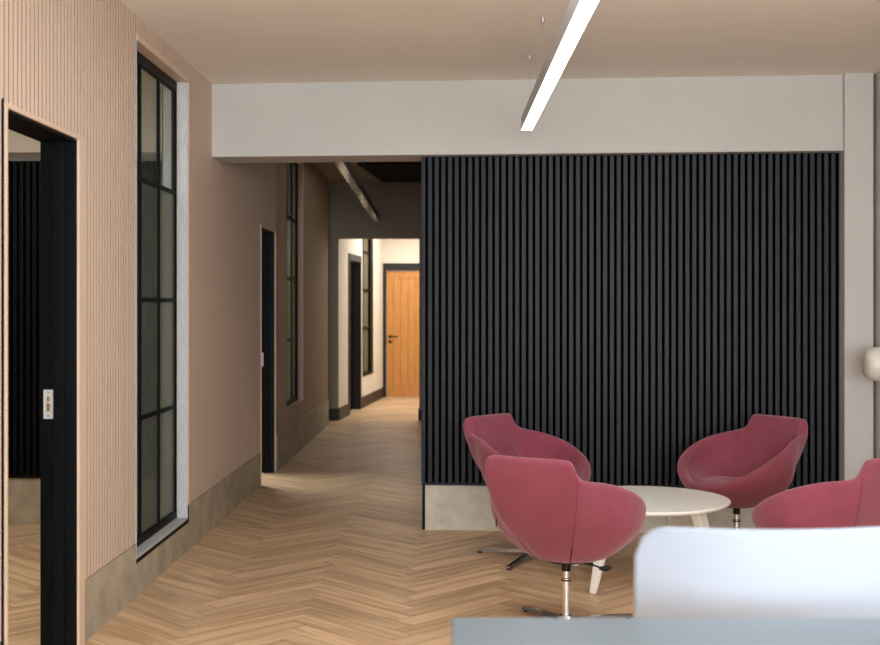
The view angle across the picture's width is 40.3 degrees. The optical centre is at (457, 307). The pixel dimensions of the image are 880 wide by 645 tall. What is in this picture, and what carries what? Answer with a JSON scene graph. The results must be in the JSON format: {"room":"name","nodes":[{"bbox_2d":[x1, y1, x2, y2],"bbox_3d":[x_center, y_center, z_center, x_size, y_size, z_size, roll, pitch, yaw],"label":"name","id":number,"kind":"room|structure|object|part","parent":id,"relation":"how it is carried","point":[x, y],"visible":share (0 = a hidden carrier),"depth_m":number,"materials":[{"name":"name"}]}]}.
{"room":"lobby","nodes":[
{"label":"lobby","id":0,"kind":"room"},
{"bbox_2d":[8,155,161,477],"bbox_3d":[-3.065,-0.100,8.383,2.470,3.200,0.195,0,0,0],"label":"wall","id":1,"kind":"structure","parent":0,"point":[15,163],"depth_m":8.29,"materials":[{"name":"black paint"}]},
{"bbox_2d":[8,478,39,524],"bbox_3d":[-2.890,1.337,8.315,1.720,0.325,0.029,0,0,0],"label":"baseboard","id":2,"kind":"structure","parent":1,"relation":"attached to","point":[23,493],"depth_m":8.30,"materials":[{"name":"concrete"}]},
{"bbox_2d":[8,82,161,154],"bbox_3d":[-3.070,-1.330,8.249,2.460,0.540,0.159,0,0,0],"label":"trim","id":3,"kind":"structure","parent":1,"relation":"attached to","point":[18,144],"depth_m":8.17,"materials":[{"name":"beige paint"}]},
{"bbox_2d":[8,84,262,227],"bbox_3d":[-1.757,-0.150,4.600,0.146,3.300,21.600,0,0,0],"label":"wall","id":4,"kind":"structure","parent":0,"point":[162,84],"depth_m":7.42,"materials":[{"name":"brown"}]},
{"bbox_2d":[0,98,3,644],"bbox_3d":[-1.676,0.355,4.400,0.016,2.250,0.014,0,0,0],"label":"trim","id":5,"kind":"structure","parent":4,"relation":"attached to","point":[2,100],"depth_m":4.39,"materials":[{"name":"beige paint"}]},
{"bbox_2d":[4,102,84,644],"bbox_3d":[-1.748,0.370,4.886,0.168,2.260,0.932,0,0,0],"label":"door frame","id":6,"kind":"structure","parent":4,"relation":"in","point":[62,156],"depth_m":5.26,"materials":[{"name":"black paint"}]},
{"bbox_3d":[-1.794,0.422,5.260,0.045,0.128,0.004,0,0,0],"label":"strike plate","id":7,"kind":"part","parent":6,"relation":"part of","materials":[{"name":"silver metal"}]},
{"bbox_2d":[0,453,259,644],"bbox_3d":[-1.678,1.362,1.975,0.012,0.276,16.351,0,0,0],"label":"baseboard","id":8,"kind":"structure","parent":4,"relation":"attached to","point":[116,584],"depth_m":6.70,"materials":[{"name":"concrete"}]},
{"bbox_2d":[0,0,274,641],"bbox_3d":[-1.677,-0.266,2.390,0.014,2.968,17.180,0,0,0],"label":"panelling","id":9,"kind":"object","parent":4,"relation":"attached to","point":[69,64],"visible":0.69,"depth_m":5.94,"materials":[{"name":"brown wood"}]},
{"bbox_2d":[135,34,189,563],"bbox_3d":[-1.743,-0.049,6.848,0.154,2.757,1.228,0,0,0],"label":"window","id":10,"kind":"structure","parent":4,"relation":"in","point":[162,213],"depth_m":7.11,"materials":[{"name":"black metal"}]},
{"bbox_3d":[-1.754,-0.379,6.412,0.006,0.639,0.321,0,0,0],"label":"pane","id":11,"kind":"part","parent":10,"relation":"part of","materials":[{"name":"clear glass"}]},
{"bbox_3d":[-1.754,0.280,6.412,0.006,0.630,0.321,0,0,0],"label":"pane","id":12,"kind":"part","parent":10,"relation":"part of","materials":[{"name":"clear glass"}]},
{"bbox_3d":[-1.754,0.954,6.412,0.006,0.669,0.321,0,0,0],"label":"pane","id":13,"kind":"part","parent":10,"relation":"part of","materials":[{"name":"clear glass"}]},
{"bbox_3d":[-1.754,-0.379,6.793,0.006,0.639,0.391,0,0,0],"label":"pane","id":14,"kind":"part","parent":10,"relation":"part of","materials":[{"name":"clear glass"}]},
{"bbox_3d":[-1.754,0.280,6.793,0.006,0.630,0.391,0,0,0],"label":"pane","id":15,"kind":"part","parent":10,"relation":"part of","materials":[{"name":"clear glass"}]},
{"bbox_3d":[-1.754,0.954,6.793,0.006,0.669,0.391,0,0,0],"label":"pane","id":16,"kind":"part","parent":10,"relation":"part of","materials":[{"name":"clear glass"}]},
{"bbox_3d":[-1.750,-0.052,6.824,0.030,2.697,1.168,0,0,0],"label":"frame","id":17,"kind":"part","parent":10,"relation":"part of","materials":[{"name":"black metal"}]},
{"bbox_3d":[-1.746,1.303,6.830,0.149,0.018,1.180,0,0,0],"label":"sill","id":18,"kind":"part","parent":10,"relation":"part of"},
{"bbox_3d":[-1.674,1.276,6.842,0.006,0.109,1.216,0,0,0],"label":"shadow trim","id":19,"kind":"part","parent":10,"relation":"part of","materials":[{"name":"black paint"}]},
{"bbox_3d":[-1.754,-0.379,7.200,0.006,0.639,0.376,0,0,0],"label":"pane","id":20,"kind":"part","parent":10,"relation":"part of","materials":[{"name":"clear glass"}]},
{"bbox_3d":[-1.754,0.280,7.200,0.006,0.630,0.376,0,0,0],"label":"pane","id":21,"kind":"part","parent":10,"relation":"part of","materials":[{"name":"clear glass"}]},
{"bbox_3d":[-1.754,0.954,7.200,0.006,0.669,0.376,0,0,0],"label":"pane","id":22,"kind":"part","parent":10,"relation":"part of","materials":[{"name":"clear glass"}]},
{"bbox_2d":[260,452,260,484],"bbox_3d":[-1.676,1.359,10.162,0.014,0.282,0.022,0,0,0],"label":"trim","id":23,"kind":"structure","parent":4,"relation":"attached to","point":[260,452],"depth_m":10.15,"materials":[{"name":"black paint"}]},
{"bbox_2d":[261,224,275,484],"bbox_3d":[-1.748,0.395,10.572,0.168,2.210,0.838,0,0,0],"label":"door","id":24,"kind":"structure","parent":4,"relation":"in","point":[268,235],"depth_m":10.94,"materials":[{"name":"black paint"}]},
{"bbox_2d":[286,163,302,409],"bbox_3d":[-1.743,-0.310,12.303,0.154,2.624,1.238,0,0,0],"label":"window","id":25,"kind":"structure","parent":4,"relation":"in","point":[294,171],"depth_m":12.70,"materials":[{"name":"glass"}]},
{"bbox_3d":[-1.734,-1.250,12.250,0.006,0.636,0.376,0,0,0],"label":"pane","id":26,"kind":"part","parent":25,"relation":"part of","materials":[{"name":"clear glass"}]},
{"bbox_3d":[-1.734,-0.610,12.250,0.006,0.596,0.376,0,0,0],"label":"pane","id":27,"kind":"part","parent":25,"relation":"part of","materials":[{"name":"clear glass"}]},
{"bbox_3d":[-1.734,0.015,12.250,0.006,0.606,0.376,0,0,0],"label":"pane","id":28,"kind":"part","parent":25,"relation":"part of","materials":[{"name":"clear glass"}]},
{"bbox_3d":[-1.734,0.660,12.250,0.006,0.636,0.376,0,0,0],"label":"pane","id":29,"kind":"part","parent":25,"relation":"part of","materials":[{"name":"clear glass"}]},
{"bbox_3d":[-1.730,-0.305,12.277,0.030,2.582,1.183,0,0,0],"label":"frame","id":30,"kind":"part","parent":25,"relation":"part of","materials":[{"name":"black metal"}]},
{"bbox_3d":[-1.746,0.993,12.283,0.149,0.018,1.195,0,0,0],"label":"sill","id":31,"kind":"part","parent":25,"relation":"part of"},
{"bbox_3d":[-1.734,-1.250,12.655,0.006,0.636,0.386,0,0,0],"label":"pane","id":32,"kind":"part","parent":25,"relation":"part of","materials":[{"name":"clear glass"}]},
{"bbox_3d":[-1.734,-0.610,12.655,0.006,0.596,0.386,0,0,0],"label":"pane","id":33,"kind":"part","parent":25,"relation":"part of","materials":[{"name":"clear glass"}]},
{"bbox_3d":[-1.734,0.015,12.655,0.006,0.606,0.386,0,0,0],"label":"pane","id":34,"kind":"part","parent":25,"relation":"part of","materials":[{"name":"clear glass"}]},
{"bbox_3d":[-1.734,0.660,12.655,0.006,0.636,0.386,0,0,0],"label":"pane","id":35,"kind":"part","parent":25,"relation":"part of","materials":[{"name":"clear glass"}]},
{"bbox_2d":[275,162,327,434],"bbox_3d":[-1.677,-0.292,13.190,0.014,2.915,4.400,0,0,0],"label":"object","id":36,"kind":"structure","parent":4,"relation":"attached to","point":[315,183],"depth_m":13.49,"materials":[{"name":"brown"}]},
{"bbox_2d":[276,399,328,471],"bbox_3d":[-1.669,1.333,13.198,0.030,0.335,4.404,0,0,0],"label":"baseboard","id":37,"kind":"structure","parent":4,"relation":"attached to","point":[296,436],"depth_m":12.63,"materials":[{"name":"concrete"}]},
{"bbox_2d":[8,397,645,644],"bbox_3d":[-0.550,1.501,7.200,7.500,0.001,26.800,0,0,0],"label":"floor","id":38,"kind":"structure","parent":0,"point":[332,547],"depth_m":6.80,"materials":[{"name":"brown wood"}]},
{"bbox_2d":[463,413,591,569],"bbox_3d":[0.447,1.081,7.207,0.754,0.838,0.744,0,0,42],"label":"tub chair","id":39,"kind":"object","parent":38,"relation":"on","point":[486,436],"visible":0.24,"depth_m":7.41,"materials":[{"name":"red fabric"}]},
{"bbox_3d":[0.276,1.471,7.292,0.347,0.038,0.046,0,0,27],"label":"arm","id":40,"kind":"part","parent":39,"relation":"part of","materials":[{"name":"silver metal"}]},
{"bbox_3d":[0.363,1.471,7.021,0.046,0.038,0.347,0,0,27],"label":"arm","id":41,"kind":"part","parent":39,"relation":"part of","materials":[{"name":"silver metal"}]},
{"bbox_2d":[484,455,645,617],"bbox_3d":[0.491,1.081,5.597,0.744,0.838,0.721,0,0,32],"label":"tub chair","id":42,"kind":"object","parent":38,"relation":"on","point":[543,507],"visible":0.98,"depth_m":5.35,"materials":[{"name":"fabric"}]},
{"bbox_3d":[0.411,1.471,5.798,0.046,0.038,0.347,0,0,-28],"label":"arm","id":43,"kind":"part","parent":42,"relation":"part of","materials":[{"name":"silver metal"}]},
{"bbox_3d":[0.506,1.201,5.620,0.170,0.058,0.170,0,0,32],"label":"seat mount","id":44,"kind":"part","parent":42,"relation":"part of","materials":[{"name":"black plastic"}]},
{"bbox_3d":[0.628,1.212,5.639,0.191,0.057,0.028,0,0,-2],"label":"height lever","id":45,"kind":"part","parent":42,"relation":"part of","materials":[{"name":"black plastic"}]},
{"bbox_3d":[0.684,1.471,5.715,0.347,0.038,0.046,0,0,-28],"label":"arm","id":46,"kind":"part","parent":42,"relation":"part of","materials":[{"name":"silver metal"}]},
{"bbox_2d":[573,486,730,593],"bbox_3d":[1.035,1.278,6.670,0.940,0.444,0.940,0,0,0],"label":"coffee table","id":47,"kind":"object","parent":38,"relation":"on","point":[678,503],"visible":0.52,"depth_m":6.52,"materials":[{"name":"white laminate"}]},
{"bbox_3d":[0.766,1.291,6.371,0.079,0.418,0.192,0,0,42],"label":"leg","id":48,"kind":"part","parent":47,"relation":"part of","materials":[{"name":"white wood"}]},
{"bbox_3d":[1.299,1.291,6.964,0.080,0.418,0.177,0,0,42],"label":"leg","id":49,"kind":"part","parent":47,"relation":"part of","materials":[{"name":"white wood"}]},
{"bbox_3d":[1.329,1.291,6.406,0.177,0.418,0.080,0,0,42],"label":"leg","id":50,"kind":"part","parent":47,"relation":"part of","materials":[{"name":"white wood"}]},
{"bbox_2d":[451,618,879,644],"bbox_3d":[0.774,1.054,1.867,1.572,0.893,0.975,0,0,0],"label":"table","id":51,"kind":"object","parent":38,"relation":"on","point":[465,631],"visible":1,"depth_m":2.25,"materials":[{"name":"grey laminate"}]},
{"bbox_2d":[677,414,807,528],"bbox_3d":[1.694,1.081,7.189,0.707,0.838,0.744,0,0,-33],"label":"tub chair","id":52,"kind":"object","parent":38,"relation":"on","point":[753,463],"visible":0.8,"depth_m":7.27,"materials":[{"name":"red fabric"}]},
{"bbox_3d":[1.665,1.201,7.170,0.170,0.058,0.170,0,0,-33],"label":"seat mount","id":53,"kind":"part","parent":52,"relation":"part of","materials":[{"name":"black plastic"}]},
{"bbox_2d":[633,526,879,617],"bbox_3d":[0.693,0.989,2.811,0.600,1.025,0.481,0,0,0],"label":"counter chair","id":54,"kind":"object","parent":38,"relation":"on","point":[680,572],"visible":0.8,"depth_m":2.59,"materials":[{"name":"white plastic"}]},
{"bbox_2d":[752,458,879,528],"bbox_3d":[1.744,1.081,5.655,0.749,0.838,0.762,0,0,-37],"label":"tub chair","id":55,"kind":"object","parent":38,"relation":"on","point":[855,502],"visible":0.52,"depth_m":5.34,"materials":[{"name":"red fabric"}]},
{"bbox_2d":[339,239,382,406],"bbox_3d":[-1.495,0.000,18.180,0.140,3.000,4.264,0,0,5],"label":"wall","id":56,"kind":"structure","parent":0,"point":[372,382],"depth_m":18.04,"materials":[{"name":"beige paint"}]},
{"bbox_2d":[348,253,361,414],"bbox_3d":[-1.556,0.365,17.324,0.158,2.269,1.058,0,0,5],"label":"door","id":57,"kind":"structure","parent":56,"relation":"in","point":[354,261],"depth_m":17.77,"materials":[{"name":"black wood"}]},
{"bbox_2d":[339,387,383,419],"bbox_3d":[-1.421,1.417,18.114,0.018,0.165,4.144,0,0,5],"label":"baseboard","id":58,"kind":"structure","parent":56,"relation":"attached to","point":[368,399],"depth_m":18.32,"materials":[{"name":"black"}]},
{"bbox_2d":[362,239,372,376],"bbox_3d":[-1.441,-0.184,18.544,0.110,2.432,1.012,0,0,5],"label":"window","id":59,"kind":"structure","parent":56,"relation":"in","point":[367,244],"depth_m":18.72,"materials":[{"name":"glass"}]},
{"bbox_3d":[-1.429,-0.179,18.543,0.006,2.402,0.992,0,0,5],"label":"pane","id":60,"kind":"part","parent":59,"relation":"part of","materials":[{"name":"clear glass"}]},
{"bbox_2d":[312,161,420,182],"bbox_3d":[0.550,-1.712,12.375,4.900,0.155,8.050,0,0,0],"label":"ceiling","id":61,"kind":"structure","parent":0,"point":[384,171],"depth_m":14.57,"materials":[{"name":"black paint"}]},
{"bbox_2d":[334,162,378,220],"bbox_3d":[-0.968,-1.384,12.101,0.078,0.572,6.203,0,0,-1],"label":"pendant light","id":62,"kind":"object","parent":61,"relation":"hanging from","point":[347,170],"visible":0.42,"depth_m":11.12,"materials":[{"name":"black plastic"}]},
{"bbox_2d":[328,183,420,408],"bbox_3d":[-1.750,-0.150,15.790,5.100,3.300,0.780,0,0,0],"label":"wall","id":63,"kind":"structure","parent":0,"point":[398,205],"depth_m":16.00,"materials":[{"name":"beige paint"}]},
{"bbox_2d":[329,409,420,420],"bbox_3d":[-1.100,1.423,16.087,1.480,0.155,0.205,0,0,0],"label":"baseboard","id":64,"kind":"structure","parent":63,"relation":"attached to","point":[333,413],"depth_m":15.99,"materials":[{"name":"black"}]},
{"bbox_2d":[383,239,418,262],"bbox_3d":[-0.200,0.000,20.275,2.800,3.000,0.150,0,0,0],"label":"wall","id":65,"kind":"structure","parent":0,"point":[394,250],"depth_m":20.20,"materials":[{"name":"beige paint"}]},
{"bbox_2d":[383,263,418,396],"bbox_3d":[-0.779,0.374,20.197,1.041,2.252,0.127,0,0,0],"label":"door","id":66,"kind":"structure","parent":65,"relation":"in","point":[400,280],"depth_m":20.21,"materials":[{"name":"orange wood"}]},
{"bbox_2d":[120,0,879,163],"bbox_3d":[-0.585,-1.585,4.600,7.429,0.130,21.600,0,0,0],"label":"ceiling","id":67,"kind":"structure","parent":0,"point":[225,41],"depth_m":6.77,"materials":[{"name":"paint"}]},
{"bbox_2d":[521,0,598,129],"bbox_3d":[0.468,-1.309,4.511,0.074,0.422,5.822,0,0,-1],"label":"pendant light","id":68,"kind":"object","parent":67,"relation":"hanging from","point":[578,13],"visible":1,"depth_m":5.32,"materials":[{"name":"silver metal"}]},
{"bbox_2d":[421,153,838,528],"bbox_3d":[1.147,0.238,8.118,2.782,2.524,0.218,0,0,4],"label":"wall","id":69,"kind":"structure","parent":0,"point":[721,156],"depth_m":8.02,"materials":[{"name":"black wood"}]},
{"bbox_2d":[423,485,424,529],"bbox_3d":[-0.232,1.349,8.131,0.016,0.301,0.020,0,0,4],"label":"trim","id":70,"kind":"structure","parent":69,"relation":"attached to","point":[423,485],"depth_m":8.12,"materials":[{"name":"black paint"}]},
{"bbox_2d":[212,75,842,162],"bbox_3d":[0.473,-1.397,8.159,4.312,0.745,0.360,0,0,4],"label":"beam","id":71,"kind":"structure","parent":69,"relation":"attached to","point":[389,121],"depth_m":7.99,"materials":[{"name":"white paint"}]},
{"bbox_2d":[425,485,788,532],"bbox_3d":[1.143,1.349,8.024,2.736,0.301,0.017,0,0,4],"label":"baseboard","id":72,"kind":"structure","parent":69,"relation":"attached to","point":[447,507],"depth_m":8.10,"materials":[{"name":"stone"}]},
{"bbox_2d":[873,72,879,458],"bbox_3d":[2.810,-0.100,1.200,0.200,3.200,14.800,0,0,0],"label":"wall","id":73,"kind":"structure","parent":0,"point":[876,77],"depth_m":7.77,"materials":[{"name":"white paint"}]},
{"bbox_2d":[839,73,872,480],"bbox_3d":[2.610,-0.015,7.940,0.183,3.030,0.345,0,0,4],"label":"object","id":74,"kind":"structure","parent":73,"relation":"attached to","point":[856,157],"depth_m":7.77,"materials":[{"name":"white paint"}]},
{"bbox_2d":[862,347,879,380],"bbox_3d":[2.591,0.341,7.300,0.238,0.208,0.208,0,0,0],"label":"wall fixture","id":75,"kind":"object","parent":73,"relation":"attached to","point":[870,359],"visible":1,"depth_m":7.24,"materials":[{"name":"white glass"}]}
]}

